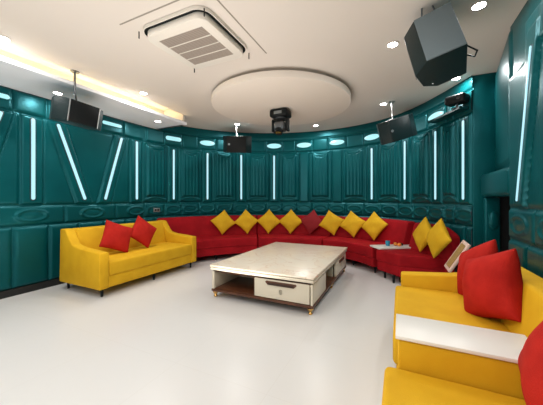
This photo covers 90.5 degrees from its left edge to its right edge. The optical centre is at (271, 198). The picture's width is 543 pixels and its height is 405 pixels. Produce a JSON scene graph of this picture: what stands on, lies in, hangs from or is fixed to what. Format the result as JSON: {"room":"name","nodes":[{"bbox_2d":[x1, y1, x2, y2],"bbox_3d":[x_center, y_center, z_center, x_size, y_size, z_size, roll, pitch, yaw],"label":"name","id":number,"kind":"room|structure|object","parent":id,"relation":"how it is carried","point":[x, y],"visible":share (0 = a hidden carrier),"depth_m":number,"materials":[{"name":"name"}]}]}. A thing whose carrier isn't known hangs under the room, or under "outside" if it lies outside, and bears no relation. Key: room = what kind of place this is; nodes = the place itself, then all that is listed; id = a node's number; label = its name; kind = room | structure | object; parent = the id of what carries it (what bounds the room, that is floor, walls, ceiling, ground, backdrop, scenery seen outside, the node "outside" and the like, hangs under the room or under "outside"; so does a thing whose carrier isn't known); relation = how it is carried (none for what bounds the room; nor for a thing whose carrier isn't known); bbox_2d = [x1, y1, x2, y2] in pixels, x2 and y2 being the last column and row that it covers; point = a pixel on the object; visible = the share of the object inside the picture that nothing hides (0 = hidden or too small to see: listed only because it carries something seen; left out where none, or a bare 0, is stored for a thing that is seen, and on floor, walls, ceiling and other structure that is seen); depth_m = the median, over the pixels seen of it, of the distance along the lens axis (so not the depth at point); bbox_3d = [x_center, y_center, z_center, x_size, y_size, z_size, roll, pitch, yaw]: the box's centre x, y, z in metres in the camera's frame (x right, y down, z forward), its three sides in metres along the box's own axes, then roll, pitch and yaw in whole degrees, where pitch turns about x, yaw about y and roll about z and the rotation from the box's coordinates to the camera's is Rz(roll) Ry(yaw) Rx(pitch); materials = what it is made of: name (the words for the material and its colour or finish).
{"room":"karaoke room","nodes":[
{"label":"karaoke room","id":0,"kind":"room"},
{"bbox_2d":[0,86,143,290],"bbox_3d":[-3.836,-0.305,2.816,0.055,3.050,5.780,0,0,25],"label":"wall","id":1,"kind":"structure","parent":0,"point":[29,229],"depth_m":3.98,"materials":[{"name":"teal leather"}]},
{"bbox_2d":[0,110,3,122],"bbox_3d":[-3.565,-0.560,3.324,0.026,1.172,0.393,0,0,25],"label":"light strip","id":2,"kind":"object","parent":1,"relation":"attached to","point":[1,112],"visible":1,"depth_m":3.47,"materials":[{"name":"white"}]},
{"bbox_2d":[0,92,10,100],"bbox_3d":[-3.542,-1.340,3.407,0.032,0.100,0.380,0,0,25],"label":"wall lamp","id":3,"kind":"object","parent":1,"relation":"attached to","point":[3,96],"visible":1,"depth_m":3.51,"materials":[{"name":"white glass"}]},
{"bbox_2d":[0,93,9,98],"bbox_3d":[-3.535,-1.340,3.404,0.016,0.060,0.340,0,0,25],"label":"diffuser","id":4,"kind":"object","parent":3,"relation":"attached to","point":[2,95],"depth_m":3.51,"materials":[{"name":"white plastic"}]},
{"bbox_2d":[0,278,64,298],"bbox_3d":[-3.843,1.252,2.819,0.035,0.095,5.780,0,0,25],"label":"baseboard","id":5,"kind":"structure","parent":1,"relation":"attached to","point":[45,284],"depth_m":3.76,"materials":[{"name":"black"}]},
{"bbox_2d":[30,117,35,200],"bbox_3d":[-3.353,-0.560,3.782,0.026,1.170,0.076,0,0,25],"label":"light strip","id":6,"kind":"object","parent":1,"relation":"attached to","point":[32,120],"visible":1,"depth_m":3.77,"materials":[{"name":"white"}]},
{"bbox_2d":[31,119,34,199],"bbox_3d":[-3.345,-0.560,3.778,0.010,1.140,0.046,0,0,25],"label":"diffuser","id":7,"kind":"object","parent":6,"relation":"attached to","point":[32,120],"depth_m":3.77,"materials":[{"name":"white plastic"}]},
{"bbox_2d":[55,123,86,200],"bbox_3d":[-3.135,-0.560,4.226,0.026,1.172,0.451,0,0,25],"label":"light strip","id":8,"kind":"object","parent":1,"relation":"attached to","point":[58,125],"visible":1,"depth_m":4.21,"materials":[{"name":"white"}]},
{"bbox_2d":[0,56,186,128],"bbox_3d":[-3.443,-1.505,2.817,0.960,0.050,6.140,0,0,25],"label":"trim","id":9,"kind":"structure","parent":1,"relation":"attached to","point":[15,75],"depth_m":3.77,"materials":[{"name":"white paint"}]},
{"bbox_2d":[0,43,223,130],"bbox_3d":[-2.901,-1.685,4.115,1.120,0.410,9.130,0,0,25],"label":"trim","id":10,"kind":"structure","parent":1,"relation":"attached to","point":[6,51],"depth_m":4.24,"materials":[{"name":"beige paint"}]},
{"bbox_2d":[102,119,122,128],"bbox_3d":[-2.862,-1.340,4.833,0.032,0.100,0.400,0,0,25],"label":"wall lamp","id":11,"kind":"object","parent":1,"relation":"attached to","point":[104,122],"visible":0.87,"depth_m":4.82,"materials":[{"name":"white glass"}]},
{"bbox_2d":[103,137,122,199],"bbox_3d":[-2.842,-0.560,4.840,0.026,1.172,0.374,0,0,25],"label":"light strip","id":12,"kind":"object","parent":1,"relation":"attached to","point":[120,141],"visible":1,"depth_m":4.83,"materials":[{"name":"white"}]},
{"bbox_2d":[135,141,137,199],"bbox_3d":[-2.642,-0.560,5.271,0.026,1.170,0.076,0,0,26],"label":"light strip","id":13,"kind":"object","parent":1,"relation":"attached to","point":[136,142],"visible":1,"depth_m":5.25,"materials":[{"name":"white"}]},
{"bbox_2d":[136,141,137,198],"bbox_3d":[-2.635,-0.560,5.267,0.010,1.140,0.046,0,0,26],"label":"diffuser","id":14,"kind":"object","parent":13,"relation":"attached to","point":[136,141],"depth_m":5.26,"materials":[{"name":"white plastic"}]},
{"bbox_2d":[0,253,400,404],"bbox_3d":[-0.458,1.350,2.988,8.000,0.100,10.000,0,0,25],"label":"floor","id":15,"kind":"structure","parent":0,"point":[167,339],"depth_m":2.42,"materials":[{"name":"white tile"}]},
{"bbox_2d":[59,220,195,296],"bbox_3d":[-2.246,0.865,4.506,0.934,0.870,1.840,0,0,25],"label":"sofa","id":16,"kind":"object","parent":15,"relation":"on","point":[83,263],"visible":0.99,"depth_m":3.95,"materials":[{"name":"yellow fabric"}]},
{"bbox_2d":[99,220,132,252],"bbox_3d":[-2.408,0.590,4.196,0.230,0.548,0.555,0,0,41],"label":"cushion","id":17,"kind":"object","parent":16,"relation":"on","point":[115,236],"visible":0.98,"depth_m":4.13,"materials":[{"name":"red fabric"}]},
{"bbox_2d":[131,216,156,247],"bbox_3d":[-2.213,0.565,4.634,0.214,0.565,0.581,0,0,35],"label":"cushion","id":18,"kind":"object","parent":16,"relation":"on","point":[143,232],"visible":0.92,"depth_m":4.57,"materials":[{"name":"red fabric"}]},
{"bbox_2d":[108,242,190,275],"bbox_3d":[-2.163,0.938,4.466,0.750,0.195,1.576,0,0,25],"label":"seat cushion","id":19,"kind":"object","parent":16,"relation":"on","point":[138,257],"depth_m":4.25,"materials":[{"name":"yellow fabric"}]},
{"bbox_2d":[157,215,257,259],"bbox_3d":[-1.286,0.850,5.987,2.333,0.900,1.045,0,0,-28],"label":"curved sofa section","id":20,"kind":"object","parent":15,"relation":"on","point":[210,241],"visible":0.67,"depth_m":5.88,"materials":[{"name":"fabric"}]},
{"bbox_2d":[210,210,235,233],"bbox_3d":[-1.121,0.535,6.260,0.594,0.574,0.189,0,0,-24],"label":"cushion","id":21,"kind":"object","parent":20,"relation":"on","point":[223,222],"visible":1,"depth_m":6.20,"materials":[{"name":"yellow fabric"}]},
{"bbox_2d":[196,234,257,249],"bbox_3d":[-1.248,0.935,5.932,2.211,0.190,0.911,0,0,-28],"label":"seat cushion","id":22,"kind":"object","parent":20,"relation":"on","point":[203,241],"depth_m":5.81,"materials":[{"name":"fabric"}]},
{"bbox_2d":[235,209,256,233],"bbox_3d":[-0.596,0.535,6.415,0.598,0.579,0.198,0,0,-17],"label":"cushion","id":23,"kind":"object","parent":20,"relation":"on","point":[246,221],"visible":1,"depth_m":6.36,"materials":[{"name":"yellow fabric"}]},
{"bbox_2d":[210,242,346,314],"bbox_3d":[0.275,1.085,4.207,1.420,0.430,2.100,0,0,25],"label":"coffee table","id":24,"kind":"object","parent":15,"relation":"on","point":[300,275],"visible":1,"depth_m":3.52,"materials":[{"name":"beige wood"}]},
{"bbox_2d":[215,276,253,294],"bbox_3d":[-0.360,1.182,3.712,0.580,0.012,0.600,0,0,25],"label":"cubby shelf","id":25,"kind":"object","parent":24,"relation":"attached to","point":[236,285],"depth_m":3.62,"materials":[{"name":"brown wood"}]},
{"bbox_2d":[326,276,332,285],"bbox_3d":[0.539,1.182,3.947,0.620,0.012,0.600,0,0,25],"label":"cubby shelf","id":26,"kind":"object","parent":24,"relation":"attached to","point":[329,279],"depth_m":3.89,"materials":[{"name":"brown wood"}]},
{"bbox_2d":[257,215,330,247],"bbox_3d":[0.494,0.850,6.255,1.883,0.900,0.984,0,0,12],"label":"curved sofa section","id":27,"kind":"object","parent":15,"relation":"on","point":[300,234],"visible":0.48,"depth_m":6.19,"materials":[{"name":"fabric"}]},
{"bbox_2d":[257,209,279,233],"bbox_3d":[-0.065,0.535,6.460,0.591,0.579,0.200,0,0,12],"label":"cushion","id":28,"kind":"object","parent":27,"relation":"on","point":[268,221],"visible":1,"depth_m":6.41,"materials":[{"name":"yellow fabric"}]},
{"bbox_2d":[280,210,301,233],"bbox_3d":[0.461,0.535,6.418,0.600,0.579,0.190,0,0,13],"label":"cushion","id":29,"kind":"object","parent":27,"relation":"on","point":[290,221],"visible":1,"depth_m":6.36,"materials":[{"name":"yellow fabric"}]},
{"bbox_2d":[257,234,329,245],"bbox_3d":[0.478,0.935,6.190,1.800,0.190,0.850,0,0,12],"label":"seat cushion","id":30,"kind":"object","parent":27,"relation":"on","point":[263,239],"depth_m":5.91,"materials":[{"name":"fabric"}]},
{"bbox_2d":[301,210,321,233],"bbox_3d":[0.946,0.535,6.280,0.590,0.576,0.192,0,0,13],"label":"cushion","id":31,"kind":"object","parent":27,"relation":"on","point":[312,221],"visible":0.9,"depth_m":6.22,"materials":[{"name":"red fabric"}]},
{"bbox_2d":[323,216,414,272],"bbox_3d":[1.824,0.850,5.436,1.019,0.900,1.918,0,0,-35],"label":"curved sofa section","id":32,"kind":"object","parent":15,"relation":"on","point":[359,249],"visible":0.56,"depth_m":5.14,"materials":[{"name":"fabric"}]},
{"bbox_2d":[319,211,343,234],"bbox_3d":[1.356,0.535,6.088,0.573,0.562,0.192,0,0,30],"label":"cushion","id":33,"kind":"object","parent":32,"relation":"on","point":[331,222],"visible":0.95,"depth_m":6.03,"materials":[{"name":"yellow fabric"}]},
{"bbox_2d":[339,211,365,236],"bbox_3d":[1.741,0.535,5.792,0.192,0.567,0.574,0,0,-42],"label":"cushion","id":34,"kind":"object","parent":32,"relation":"on","point":[352,223],"visible":0.98,"depth_m":5.73,"materials":[{"name":"yellow fabric"}]},
{"bbox_2d":[323,236,384,257],"bbox_3d":[1.769,0.935,5.398,0.885,0.190,1.801,0,0,-35],"label":"seat cushion","id":35,"kind":"object","parent":32,"relation":"on","point":[359,246],"depth_m":5.24,"materials":[{"name":"fabric"}]},
{"bbox_2d":[361,212,387,239],"bbox_3d":[2.055,0.535,5.389,0.196,0.571,0.587,0,0,-30],"label":"cushion","id":36,"kind":"object","parent":32,"relation":"on","point":[374,225],"visible":1,"depth_m":5.33,"materials":[{"name":"yellow fabric"}]},
{"bbox_2d":[370,244,410,249],"bbox_3d":[2.111,0.822,4.644,0.720,0.028,0.310,0,0,-8],"label":"board","id":37,"kind":"object","parent":32,"relation":"on","point":[383,246],"visible":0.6,"depth_m":4.58,"materials":[{"name":"white laminate"}]},
{"bbox_2d":[376,222,459,282],"bbox_3d":[2.239,0.850,4.157,0.877,0.900,0.843,0,0,-6],"label":"curved sofa section","id":38,"kind":"object","parent":15,"relation":"on","point":[392,261],"visible":0.66,"depth_m":4.05,"materials":[{"name":"fabric"}]},
{"bbox_2d":[376,249,446,269],"bbox_3d":[2.172,0.935,4.178,0.743,0.190,0.781,0,0,-7],"label":"seat cushion","id":39,"kind":"object","parent":38,"relation":"on","point":[405,259],"depth_m":4.05,"materials":[{"name":"fabric"}]},
{"bbox_2d":[413,217,431,251],"bbox_3d":[2.359,0.550,4.191,0.189,0.545,0.552,0,0,8],"label":"cushion","id":40,"kind":"object","parent":38,"relation":"on","point":[420,233],"visible":0.88,"depth_m":4.13,"materials":[{"name":"yellow fabric"}]},
{"bbox_2d":[426,218,451,257],"bbox_3d":[2.351,0.555,3.810,0.175,0.568,0.577,0,0,5],"label":"cushion","id":41,"kind":"object","parent":38,"relation":"on","point":[438,238],"visible":0.97,"depth_m":3.73,"materials":[{"name":"yellow fabric"}]},
{"bbox_2d":[382,367,525,404],"bbox_3d":[0.751,0.915,0.616,0.964,0.770,1.249,0,0,25],"label":"sofa","id":42,"kind":"object","parent":15,"relation":"on","point":[400,387],"visible":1,"depth_m":1.17,"materials":[{"name":"yellow fabric"}]},
{"bbox_2d":[518,321,542,404],"bbox_3d":[1.036,0.600,0.912,0.270,0.575,0.573,0,0,37],"label":"cushion","id":43,"kind":"object","parent":42,"relation":"on","point":[530,359],"visible":1,"depth_m":0.97,"materials":[{"name":"red fabric"}]},
{"bbox_2d":[444,240,470,272],"bbox_3d":[2.263,0.904,3.300,0.300,0.793,0.300,0,0,25],"label":"screen","id":44,"kind":"object","parent":15,"relation":"on","point":[452,263],"visible":0.5,"depth_m":3.27,"materials":[{"name":"beige"}]},
{"bbox_2d":[395,314,526,398],"bbox_3d":[1.135,0.915,1.300,0.970,0.770,0.300,0,0,25],"label":"console table","id":45,"kind":"object","parent":15,"relation":"on","point":[477,357],"visible":0.73,"depth_m":1.29,"materials":[{"name":"yellow fabric"}]},
{"bbox_2d":[393,267,542,368],"bbox_3d":[1.456,0.915,2.026,0.964,0.770,1.249,0,0,25],"label":"sofa","id":46,"kind":"object","parent":15,"relation":"on","point":[428,295],"visible":0.29,"depth_m":2.03,"materials":[{"name":"yellow fabric"}]},
{"bbox_2d":[393,286,510,364],"bbox_3d":[1.345,0.943,2.006,0.780,0.185,1.116,0,0,25],"label":"seat cushion","id":47,"kind":"object","parent":46,"relation":"on","point":[428,302],"depth_m":2.09,"materials":[{"name":"yellow fabric"}]},
{"bbox_2d":[457,239,497,294],"bbox_3d":[1.774,0.620,2.323,0.244,0.580,0.599,0,0,9],"label":"cushion","id":48,"kind":"object","parent":46,"relation":"on","point":[490,247],"visible":0.43,"depth_m":2.31,"materials":[{"name":"red fabric"}]},
{"bbox_2d":[462,249,522,322],"bbox_3d":[1.568,0.625,1.933,0.262,0.589,0.608,0,0,8],"label":"cushion","id":49,"kind":"object","parent":46,"relation":"on","point":[492,285],"visible":0.94,"depth_m":1.80,"materials":[{"name":"red fabric"}]},
{"bbox_2d":[0,0,527,132],"bbox_3d":[0.047,-1.780,2.747,5.440,0.220,9.200,0,0,25],"label":"ceiling","id":50,"kind":"structure","parent":0,"point":[345,41],"depth_m":2.91,"materials":[{"name":"beige paint"}]},
{"bbox_2d":[0,35,10,41],"bbox_3d":[-2.780,-1.664,2.789,0.124,0.010,0.124,0,0,25],"label":"recessed light","id":51,"kind":"object","parent":50,"relation":"in","point":[2,38],"visible":1,"depth_m":2.80,"materials":[{"name":"white plastic"}]},
{"bbox_2d":[52,91,62,94],"bbox_3d":[-2.977,-1.474,3.747,0.124,0.010,0.124,0,0,25],"label":"recessed light","id":52,"kind":"object","parent":50,"relation":"in","point":[54,92],"visible":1,"depth_m":3.74,"materials":[{"name":"white plastic"}]},
{"bbox_2d":[49,70,102,130],"bbox_3d":[-2.583,-1.312,3.581,0.392,0.715,0.610,0,0,28],"label":"speaker","id":53,"kind":"object","parent":50,"relation":"hanging from","point":[65,110],"visible":1,"depth_m":3.44},
{"bbox_2d":[69,99,98,127],"bbox_3d":[-2.438,-1.106,3.505,0.054,0.284,0.358,0,0,28],"label":"grille","id":54,"kind":"object","parent":53,"relation":"attached to","point":[81,113],"depth_m":3.49,"materials":[{"name":"black plastic"}]},
{"bbox_2d":[119,0,266,53],"bbox_3d":[-0.753,-1.670,2.826,1.047,0.004,1.067,0,0,25],"label":"trim","id":55,"kind":"structure","parent":50,"relation":"attached to","point":[175,0],"depth_m":2.44,"materials":[{"name":"beige"}]},
{"bbox_2d":[138,5,248,72],"bbox_3d":[-0.770,-1.617,2.811,0.810,0.105,0.812,0,0,25],"label":"air conditioner","id":56,"kind":"object","parent":50,"relation":"attached to","point":[195,36],"visible":1,"depth_m":2.65,"materials":[{"name":"white plastic"}]},
{"bbox_2d":[159,26,232,64],"bbox_3d":[-0.770,-1.578,2.810,0.540,0.006,0.520,0,0,25],"label":"grille","id":57,"kind":"object","parent":56,"relation":"attached to","point":[196,45],"depth_m":2.77,"materials":[{"name":"white plastic"}]},
{"bbox_2d":[223,125,251,152],"bbox_3d":[-0.762,-1.345,6.064,0.643,0.649,0.406,0,0,4],"label":"speaker","id":58,"kind":"object","parent":50,"relation":"hanging from","point":[231,144],"visible":1,"depth_m":5.91},
{"bbox_2d":[227,136,245,151],"bbox_3d":[-0.772,-1.200,5.900,0.431,0.351,0.076,0,0,3],"label":"grille","id":59,"kind":"object","parent":58,"relation":"attached to","point":[234,143],"depth_m":5.89,"materials":[{"name":"black plastic"}]},
{"bbox_2d":[211,70,350,125],"bbox_3d":[0.153,-1.597,4.503,2.260,0.145,2.260,0,0,25],"label":"ceiling disc","id":60,"kind":"object","parent":50,"relation":"attached to","point":[310,97],"visible":0.98,"depth_m":4.00,"materials":[{"name":"beige paint"}]},
{"bbox_2d":[270,108,290,134],"bbox_3d":[0.152,-1.300,4.593,0.320,0.429,0.268,0,0,25],"label":"lamp","id":61,"kind":"object","parent":60,"relation":"hanging from","point":[279,116],"visible":1,"depth_m":4.51,"materials":[{"name":"black plastic"}]},
{"bbox_2d":[386,41,398,47],"bbox_3d":[1.306,-1.664,2.900,0.124,0.010,0.124,0,0,25],"label":"recessed light","id":62,"kind":"object","parent":50,"relation":"in","point":[392,44],"visible":1,"depth_m":2.89,"materials":[{"name":"white plastic"}]},
{"bbox_2d":[376,100,416,144],"bbox_3d":[2.098,-1.288,4.535,0.672,0.763,0.428,0,0,1],"label":"speaker","id":63,"kind":"object","parent":50,"relation":"hanging from","point":[392,130],"visible":1,"depth_m":4.37},
{"bbox_2d":[388,115,412,141],"bbox_3d":[2.094,-1.145,4.359,0.409,0.422,0.065,0,0,4],"label":"grille","id":64,"kind":"object","parent":63,"relation":"attached to","point":[399,128],"depth_m":4.35,"materials":[{"name":"black plastic"}]},
{"bbox_2d":[404,2,477,85],"bbox_3d":[1.424,-1.355,2.331,0.435,0.627,0.381,-15,-24,30],"label":"speaker","id":65,"kind":"object","parent":50,"relation":"hanging from","point":[436,43],"visible":1,"depth_m":2.18},
{"bbox_2d":[414,2,466,60],"bbox_3d":[1.339,-1.343,2.156,0.269,0.448,0.016,-15,-24,30],"label":"grille","id":66,"kind":"object","parent":65,"relation":"attached to","point":[438,34],"depth_m":2.14,"materials":[{"name":"grey metal"}]},
{"bbox_2d":[470,0,487,10],"bbox_3d":[1.786,-1.664,2.317,0.124,0.010,0.124,0,0,25],"label":"recessed light","id":67,"kind":"object","parent":50,"relation":"in","point":[481,4],"visible":1,"depth_m":2.31,"materials":[{"name":"white plastic"}]},
{"bbox_2d":[142,76,473,248],"bbox_3d":[0.428,-0.225,5.628,5.638,2.890,2.347,0,0,19],"label":"wall","id":68,"kind":"structure","parent":0,"point":[322,177],"depth_m":6.05,"materials":[{"name":"teal leather"}]},
{"bbox_2d":[172,149,174,199],"bbox_3d":[-2.177,-0.545,5.985,0.026,1.140,0.070,0,0,44],"label":"light strip","id":69,"kind":"object","parent":68,"relation":"attached to","point":[173,150],"visible":1,"depth_m":5.97,"materials":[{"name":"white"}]},
{"bbox_2d":[173,150,174,198],"bbox_3d":[-2.172,-0.545,5.979,0.010,1.110,0.040,0,0,44],"label":"diffuser","id":70,"kind":"object","parent":69,"relation":"attached to","point":[173,150],"depth_m":5.98,"materials":[{"name":"white plastic"}]},
{"bbox_2d":[166,135,181,142],"bbox_3d":[-2.181,-1.340,5.989,0.032,0.130,0.400,0,0,44],"label":"wall lamp","id":71,"kind":"object","parent":68,"relation":"attached to","point":[168,137],"visible":1,"depth_m":5.98,"materials":[{"name":"white glass"}]},
{"bbox_2d":[206,153,208,199],"bbox_3d":[-1.536,-0.545,6.452,0.070,1.140,0.026,0,0,-27],"label":"light strip","id":72,"kind":"object","parent":68,"relation":"attached to","point":[207,154],"visible":1,"depth_m":6.44,"materials":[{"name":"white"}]},
{"bbox_2d":[207,153,207,198],"bbox_3d":[-1.533,-0.545,6.444,0.040,1.110,0.010,0,0,-27],"label":"diffuser","id":73,"kind":"object","parent":72,"relation":"attached to","point":[207,153],"depth_m":6.44,"materials":[{"name":"white plastic"}]},
{"bbox_2d":[199,140,215,146],"bbox_3d":[-1.539,-1.340,6.456,0.409,0.163,0.032,0,0,-27],"label":"wall lamp","id":74,"kind":"object","parent":68,"relation":"attached to","point":[208,143],"visible":1,"depth_m":6.44,"materials":[{"name":"white glass"}]},
{"bbox_2d":[240,154,242,199],"bbox_3d":[-0.757,-0.545,6.734,0.070,1.140,0.026,0,0,-13],"label":"light strip","id":75,"kind":"object","parent":68,"relation":"attached to","point":[241,155],"visible":1,"depth_m":6.72,"materials":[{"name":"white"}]},
{"bbox_2d":[240,155,241,198],"bbox_3d":[-0.756,-0.545,6.726,0.040,1.110,0.010,0,0,-13],"label":"diffuser","id":76,"kind":"object","parent":75,"relation":"attached to","point":[240,155],"depth_m":6.72,"materials":[{"name":"white plastic"}]},
{"bbox_2d":[266,143,281,148],"bbox_3d":[0.067,-1.340,6.807,0.409,0.163,0.032,0,0,2],"label":"wall lamp","id":77,"kind":"object","parent":68,"relation":"attached to","point":[270,145],"visible":1,"depth_m":6.79,"materials":[{"name":"white glass"}]},
{"bbox_2d":[267,144,280,147],"bbox_3d":[0.066,-1.340,6.799,0.358,0.119,0.016,0,0,2],"label":"diffuser","id":78,"kind":"object","parent":77,"relation":"attached to","point":[268,145],"depth_m":6.79,"materials":[{"name":"white plastic"}]},
{"bbox_2d":[273,155,275,199],"bbox_3d":[0.066,-0.545,6.802,0.070,1.140,0.026,0,0,2],"label":"light strip","id":79,"kind":"object","parent":68,"relation":"attached to","point":[274,156],"visible":1,"depth_m":6.79,"materials":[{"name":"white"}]},
{"bbox_2d":[273,156,274,198],"bbox_3d":[0.066,-0.545,6.794,0.040,1.110,0.010,0,0,2],"label":"diffuser","id":80,"kind":"object","parent":79,"relation":"attached to","point":[273,156],"depth_m":6.79,"materials":[{"name":"white plastic"}]},
{"bbox_2d":[296,142,311,147],"bbox_3d":[0.808,-1.340,6.696,0.409,0.163,0.032,0,0,16],"label":"wall lamp","id":81,"kind":"object","parent":68,"relation":"attached to","point":[301,144],"visible":1,"depth_m":6.68,"materials":[{"name":"white glass"}]},
{"bbox_2d":[329,139,345,145],"bbox_3d":[1.550,-1.340,6.377,0.409,0.163,0.032,0,0,31],"label":"wall lamp","id":82,"kind":"object","parent":68,"relation":"attached to","point":[336,142],"visible":1,"depth_m":6.37,"materials":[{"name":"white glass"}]},
{"bbox_2d":[330,140,343,144],"bbox_3d":[1.546,-1.340,6.370,0.358,0.119,0.016,0,0,31],"label":"diffuser","id":83,"kind":"object","parent":82,"relation":"attached to","point":[333,142],"depth_m":6.36,"materials":[{"name":"white plastic"}]},
{"bbox_2d":[370,148,372,199],"bbox_3d":[2.174,-0.545,5.826,0.026,1.140,0.070,0,0,-39],"label":"light strip","id":84,"kind":"object","parent":68,"relation":"attached to","point":[371,149],"visible":1,"depth_m":5.82,"materials":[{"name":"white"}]},
{"bbox_2d":[371,148,372,198],"bbox_3d":[2.167,-0.545,5.821,0.010,1.110,0.040,0,0,-39],"label":"diffuser","id":85,"kind":"object","parent":84,"relation":"attached to","point":[371,148],"depth_m":5.81,"materials":[{"name":"white plastic"}]},
{"bbox_2d":[364,133,378,140],"bbox_3d":[2.178,-1.340,5.829,0.032,0.163,0.409,0,0,-39],"label":"wall lamp","id":86,"kind":"object","parent":68,"relation":"attached to","point":[373,136],"visible":0.77,"depth_m":5.82,"materials":[{"name":"white glass"}]},
{"bbox_2d":[403,140,405,199],"bbox_3d":[2.538,-0.545,5.115,0.026,1.140,0.070,0,0,-17],"label":"light strip","id":87,"kind":"object","parent":68,"relation":"attached to","point":[404,142],"visible":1,"depth_m":5.11,"materials":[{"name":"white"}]},
{"bbox_2d":[404,141,405,199],"bbox_3d":[2.530,-0.545,5.113,0.010,1.110,0.040,0,0,-17],"label":"diffuser","id":88,"kind":"object","parent":87,"relation":"attached to","point":[404,141],"depth_m":5.10,"materials":[{"name":"white plastic"}]},
{"bbox_2d":[434,130,436,200],"bbox_3d":[2.659,-0.545,4.356,0.026,1.140,0.070,0,0,-4],"label":"light strip","id":89,"kind":"object","parent":68,"relation":"attached to","point":[435,131],"visible":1,"depth_m":4.34,"materials":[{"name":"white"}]},
{"bbox_2d":[434,131,435,199],"bbox_3d":[2.651,-0.545,4.355,0.010,1.110,0.040,0,0,-4],"label":"diffuser","id":90,"kind":"object","parent":89,"relation":"attached to","point":[434,131],"depth_m":4.36,"materials":[{"name":"white plastic"}]},
{"bbox_2d":[428,110,445,120],"bbox_3d":[2.664,-1.340,4.356,0.032,0.163,0.409,0,0,-4],"label":"wall lamp","id":91,"kind":"object","parent":68,"relation":"attached to","point":[435,114],"visible":0.66,"depth_m":4.34,"materials":[{"name":"white glass"}]},
{"bbox_2d":[428,107,468,122],"bbox_3d":[2.616,-1.245,4.015,0.145,0.030,0.698,0,0,-2],"label":"wall shelf","id":92,"kind":"object","parent":68,"relation":"attached to","point":[457,110],"visible":1,"depth_m":3.94,"materials":[{"name":"teal"}]},
{"bbox_2d":[445,92,468,108],"bbox_3d":[2.580,-1.350,3.743,0.190,0.180,0.260,0,0,-30],"label":"projector","id":93,"kind":"object","parent":92,"relation":"on","point":[456,100],"visible":0.91,"depth_m":3.69,"materials":[{"name":"black plastic"}]},
{"bbox_2d":[461,119,464,200],"bbox_3d":[2.683,-0.545,3.758,0.026,1.140,0.070,0,0,-2],"label":"light strip","id":94,"kind":"object","parent":68,"relation":"attached to","point":[463,120],"visible":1,"depth_m":3.75,"materials":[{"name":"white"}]},
{"bbox_2d":[462,120,463,199],"bbox_3d":[2.675,-0.545,3.758,0.010,1.110,0.040,0,0,-2],"label":"diffuser","id":95,"kind":"object","parent":94,"relation":"attached to","point":[462,120],"depth_m":3.75,"materials":[{"name":"white plastic"}]},
{"bbox_2d":[470,72,496,247],"bbox_3d":[2.871,-0.185,3.650,0.270,2.970,0.160,0,0,25],"label":"pillar","id":96,"kind":"structure","parent":68,"relation":"attached to","point":[483,90],"depth_m":3.60,"materials":[{"name":"teal painted wood"}]},
{"bbox_2d":[483,197,499,252],"bbox_3d":[2.869,0.620,3.506,0.170,1.280,0.080,0,0,25],"label":"trim","id":97,"kind":"structure","parent":68,"relation":"attached to","point":[490,204],"depth_m":3.48,"materials":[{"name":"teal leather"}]},
{"bbox_2d":[488,211,498,229],"bbox_3d":[2.861,0.280,3.466,0.120,0.240,0.060,0,0,25],"label":"trim","id":98,"kind":"structure","parent":68,"relation":"attached to","point":[493,218],"depth_m":3.45,"materials":[{"name":"teal leather"}]},
{"bbox_2d":[495,27,512,169],"bbox_3d":[2.615,-0.985,3.048,0.025,1.370,1.164,0,0,34],"label":"wall","id":99,"kind":"structure","parent":0,"point":[504,72],"depth_m":2.88,"materials":[{"name":"teal painted wood"}]},
{"bbox_2d":[498,197,509,251],"bbox_3d":[2.819,0.600,2.937,0.600,1.400,1.330,0,0,25],"label":"wall niche","id":100,"kind":"object","parent":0,"point":[504,201],"depth_m":3.50,"materials":[{"name":"black"}]},
{"bbox_2d":[509,0,542,277],"bbox_3d":[1.146,-0.225,0.207,0.050,2.890,5.360,0,0,25],"label":"wall","id":101,"kind":"structure","parent":0,"point":[525,216],"depth_m":2.18,"materials":[{"name":"teal leather"}]},
{"bbox_2d":[481,167,509,196],"bbox_3d":[2.650,-0.175,3.001,0.300,0.290,1.020,0,0,25],"label":"trim","id":102,"kind":"structure","parent":101,"relation":"attached to","point":[496,183],"depth_m":2.94,"materials":[{"name":"teal leather"}]},
{"bbox_2d":[515,44,532,202],"bbox_3d":[2.078,-0.585,2.211,0.026,1.240,0.330,0,0,25],"label":"light strip","id":103,"kind":"object","parent":101,"relation":"attached to","point":[531,45],"visible":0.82,"depth_m":2.19,"materials":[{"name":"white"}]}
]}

